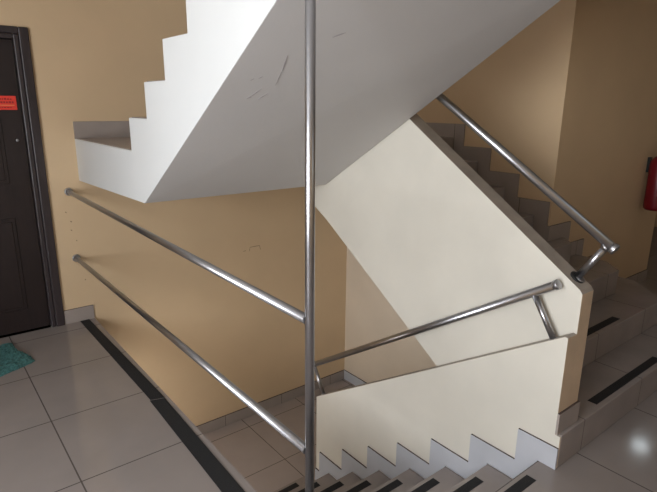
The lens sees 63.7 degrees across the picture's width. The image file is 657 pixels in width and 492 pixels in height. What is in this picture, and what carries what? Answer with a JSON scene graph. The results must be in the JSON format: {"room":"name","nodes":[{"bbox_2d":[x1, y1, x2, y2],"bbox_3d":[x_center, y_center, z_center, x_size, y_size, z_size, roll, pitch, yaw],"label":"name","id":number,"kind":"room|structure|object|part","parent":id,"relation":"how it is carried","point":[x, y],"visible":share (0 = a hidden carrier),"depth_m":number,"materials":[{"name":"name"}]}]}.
{"room":"apartment building stairwell","nodes":[
{"label":"apartment building stairwell","id":0,"kind":"room"},
{"bbox_2d":[0,0,346,425],"bbox_3d":[-1.859,0.661,3.857,5.050,7.700,0.201,-11,19,-37],"label":"wall","id":1,"kind":"structure","parent":0,"point":[92,60],"depth_m":4.08,"materials":[{"name":"beige paint"}]},
{"bbox_2d":[0,25,64,335],"bbox_3d":[-2.277,-0.322,3.187,1.035,1.935,0.162,-11,19,-37],"label":"door","id":2,"kind":"structure","parent":1,"relation":"in","point":[30,288],"depth_m":3.40,"materials":[{"name":"brown wood"}]},
{"bbox_3d":[-2.107,-0.565,3.202,0.265,0.400,0.015,-11,19,-37],"label":"raised panel","id":3,"kind":"part","parent":2,"relation":"part of","materials":[{"name":"brown wood"}]},
{"bbox_2d":[0,96,16,109],"bbox_3d":[-2.003,-0.867,3.202,0.200,0.083,0.003,-11,19,-37],"label":"notice","id":4,"kind":"object","parent":2,"relation":"attached to","point":[6,102],"visible":1,"depth_m":3.24,"materials":[{"name":"red paper"}]},
{"bbox_3d":[-2.114,0.141,3.390,0.265,0.620,0.015,-11,19,-37],"label":"raised panel","id":5,"kind":"part","parent":2,"relation":"part of","materials":[{"name":"brown wood"}]},
{"bbox_2d":[64,305,94,324],"bbox_3d":[-1.765,0.485,3.746,0.197,0.100,0.012,-11,19,-37],"label":"baseboard","id":6,"kind":"structure","parent":1,"relation":"attached to","point":[74,315],"depth_m":3.74,"materials":[{"name":"beige tile"}]},
{"bbox_2d":[73,121,129,138],"bbox_3d":[-0.739,-0.943,4.201,2.393,0.112,0.012,-11,19,-37],"label":"baseboard","id":7,"kind":"structure","parent":1,"relation":"attached to","point":[82,129],"depth_m":3.58,"materials":[{"name":"beige tile"}]},
{"bbox_2d":[196,369,344,433],"bbox_3d":[-0.765,1.532,4.859,2.393,0.100,0.012,-11,19,-37],"label":"baseboard","id":8,"kind":"structure","parent":1,"relation":"attached to","point":[230,418],"depth_m":5.00,"materials":[{"name":"beige tile"}]},
{"bbox_2d":[204,379,354,491],"bbox_3d":[-0.414,1.794,4.471,2.393,0.200,1.144,-11,19,-37],"label":"floor","id":9,"kind":"structure","parent":0,"point":[266,459],"depth_m":4.48,"materials":[{"name":"tile"}]},
{"bbox_2d":[274,464,511,491],"bbox_3d":[-0.030,1.646,2.851,1.082,1.328,1.724,-11,19,-37],"label":"staircase","id":10,"kind":"structure","parent":9,"relation":"on","point":[487,478],"depth_m":2.83,"materials":[{"name":"grey tile"}]},
{"bbox_2d":[0,227,656,491],"bbox_3d":[1.271,0.737,3.506,9.200,0.200,7.000,-11,19,-37],"label":"floor","id":11,"kind":"structure","parent":0,"point":[72,419],"depth_m":2.45,"materials":[{"name":"tile"}]},
{"bbox_2d":[0,343,34,376],"bbox_3d":[-2.044,0.717,3.000,0.599,0.027,0.637,13,19,39],"label":"doormat","id":12,"kind":"object","parent":11,"relation":"on","point":[11,359],"visible":1,"depth_m":3.15,"materials":[{"name":"teal fabric"}]},
{"bbox_2d":[80,319,164,399],"bbox_3d":[-1.315,0.667,3.269,0.068,0.003,1.338,-11,19,-38],"label":"strip","id":13,"kind":"object","parent":11,"relation":"on","point":[142,382],"visible":1,"depth_m":3.15,"materials":[{"name":"black rubber"}]},
{"bbox_2d":[64,0,315,491],"bbox_3d":[-0.887,-0.353,2.451,0.072,2.397,2.711,-11,19,-38],"label":"railing","id":14,"kind":"object","parent":11,"relation":"on","point":[307,317],"visible":1,"depth_m":1.63,"materials":[{"name":"metal"}]},
{"bbox_3d":[-0.901,-0.073,2.547,0.030,0.063,2.658,-11,19,-38],"label":"rail","id":15,"kind":"part","parent":14,"relation":"part of","materials":[{"name":"metal"}]},
{"bbox_3d":[-0.906,0.363,2.663,0.030,0.045,2.657,-11,19,-38],"label":"rail","id":16,"kind":"part","parent":14,"relation":"part of","materials":[{"name":"metal"}]},
{"bbox_2d":[150,398,244,491],"bbox_3d":[-0.450,0.959,2.206,0.077,0.003,1.492,-10,18,-36],"label":"strip","id":17,"kind":"object","parent":11,"relation":"on","point":[216,471],"visible":1,"depth_m":2.37,"materials":[{"name":"black rubber"}]},
{"bbox_2d":[315,136,656,467],"bbox_3d":[0.932,-0.099,3.881,2.182,1.335,2.924,-11,19,-37],"label":"staircase","id":18,"kind":"structure","parent":11,"relation":"on","point":[619,372],"depth_m":2.94,"materials":[{"name":"grey tile"}]},
{"bbox_2d":[75,0,559,202],"bbox_3d":[-0.352,-0.924,2.676,1.149,1.422,2.799,-11,19,-37],"label":"staircase","id":19,"kind":"structure","parent":18,"relation":"attached to","point":[226,116],"depth_m":2.12,"materials":[{"name":"white paint"}]},
{"bbox_2d":[315,114,593,479],"bbox_3d":[0.478,0.429,2.917,0.181,3.255,1.814,-11,19,-37],"label":"parapet","id":20,"kind":"object","parent":18,"relation":"attached to","point":[435,238],"visible":0.8,"depth_m":2.66,"materials":[{"name":"beige paint"}]},
{"bbox_2d":[314,279,561,394],"bbox_3d":[0.424,0.575,2.943,0.043,1.255,1.695,-11,19,-37],"label":"handrail","id":21,"kind":"object","parent":20,"relation":"on","point":[534,293],"visible":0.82,"depth_m":2.55,"materials":[{"name":"metal"}]},
{"bbox_3d":[-0.066,0.927,3.666,0.027,0.186,0.131,-11,19,-37],"label":"post","id":22,"kind":"part","parent":21,"relation":"part of","materials":[{"name":"metal"}]},
{"bbox_3d":[0.913,0.299,2.241,0.027,0.186,0.131,-11,19,-37],"label":"post","id":23,"kind":"part","parent":21,"relation":"part of","materials":[{"name":"metal"}]},
{"bbox_2d":[436,93,619,282],"bbox_3d":[0.544,-0.671,2.628,0.062,1.353,1.884,-11,19,-37],"label":"handrail","id":24,"kind":"object","parent":20,"relation":"on","point":[607,245],"visible":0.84,"depth_m":2.22,"materials":[{"name":"metal"}]},
{"bbox_3d":[1.064,0.067,2.140,0.030,0.172,0.124,-11,19,-37],"label":"post","id":25,"kind":"part","parent":24,"relation":"part of","materials":[{"name":"metal"}]},
{"bbox_3d":[1.033,0.740,2.283,0.173,0.097,0.010,-11,19,-37],"label":"skirting","id":26,"kind":"part","parent":20,"relation":"part of","materials":[{"name":"beige tile"}]},
{"bbox_2d":[504,475,535,491],"bbox_3d":[0.557,1.028,1.991,0.750,0.002,0.044,-11,19,-37],"label":"strip","id":27,"kind":"object","parent":11,"relation":"on","point":[526,481],"visible":1,"depth_m":2.17,"materials":[{"name":"black rubber"}]},
{"bbox_2d":[344,0,656,382],"bbox_3d":[1.353,0.317,5.281,1.800,7.700,4.250,-11,19,-37],"label":"wall","id":28,"kind":"structure","parent":0,"point":[572,96],"depth_m":3.72,"materials":[{"name":"beige paint"}]},
{"bbox_2d":[344,370,365,385],"bbox_3d":[0.456,1.447,5.228,0.012,0.100,0.918,-11,19,-37],"label":"baseboard","id":29,"kind":"structure","parent":28,"relation":"attached to","point":[348,376],"depth_m":5.47,"materials":[{"name":"tile"}]},
{"bbox_2d":[427,123,549,240],"bbox_3d":[0.831,-0.527,4.245,0.010,0.897,2.048,-11,19,-37],"label":"baseboard","id":30,"kind":"structure","parent":28,"relation":"attached to","point":[539,209],"depth_m":3.77,"materials":[{"name":"beige tile"}]},
{"bbox_2d":[547,221,647,282],"bbox_3d":[2.170,0.088,4.156,1.810,0.738,0.010,-11,19,-37],"label":"baseboard","id":31,"kind":"structure","parent":28,"relation":"attached to","point":[562,230],"depth_m":3.70,"materials":[{"name":"beige tile"}]},
{"bbox_2d":[643,156,656,210],"bbox_3d":[2.666,-0.546,4.267,0.177,0.516,0.160,3,15,9],"label":"fire extinguisher","id":32,"kind":"object","parent":28,"relation":"attached to","point":[650,197],"visible":1,"depth_m":4.25,"materials":[{"name":"red metal"}]}
]}

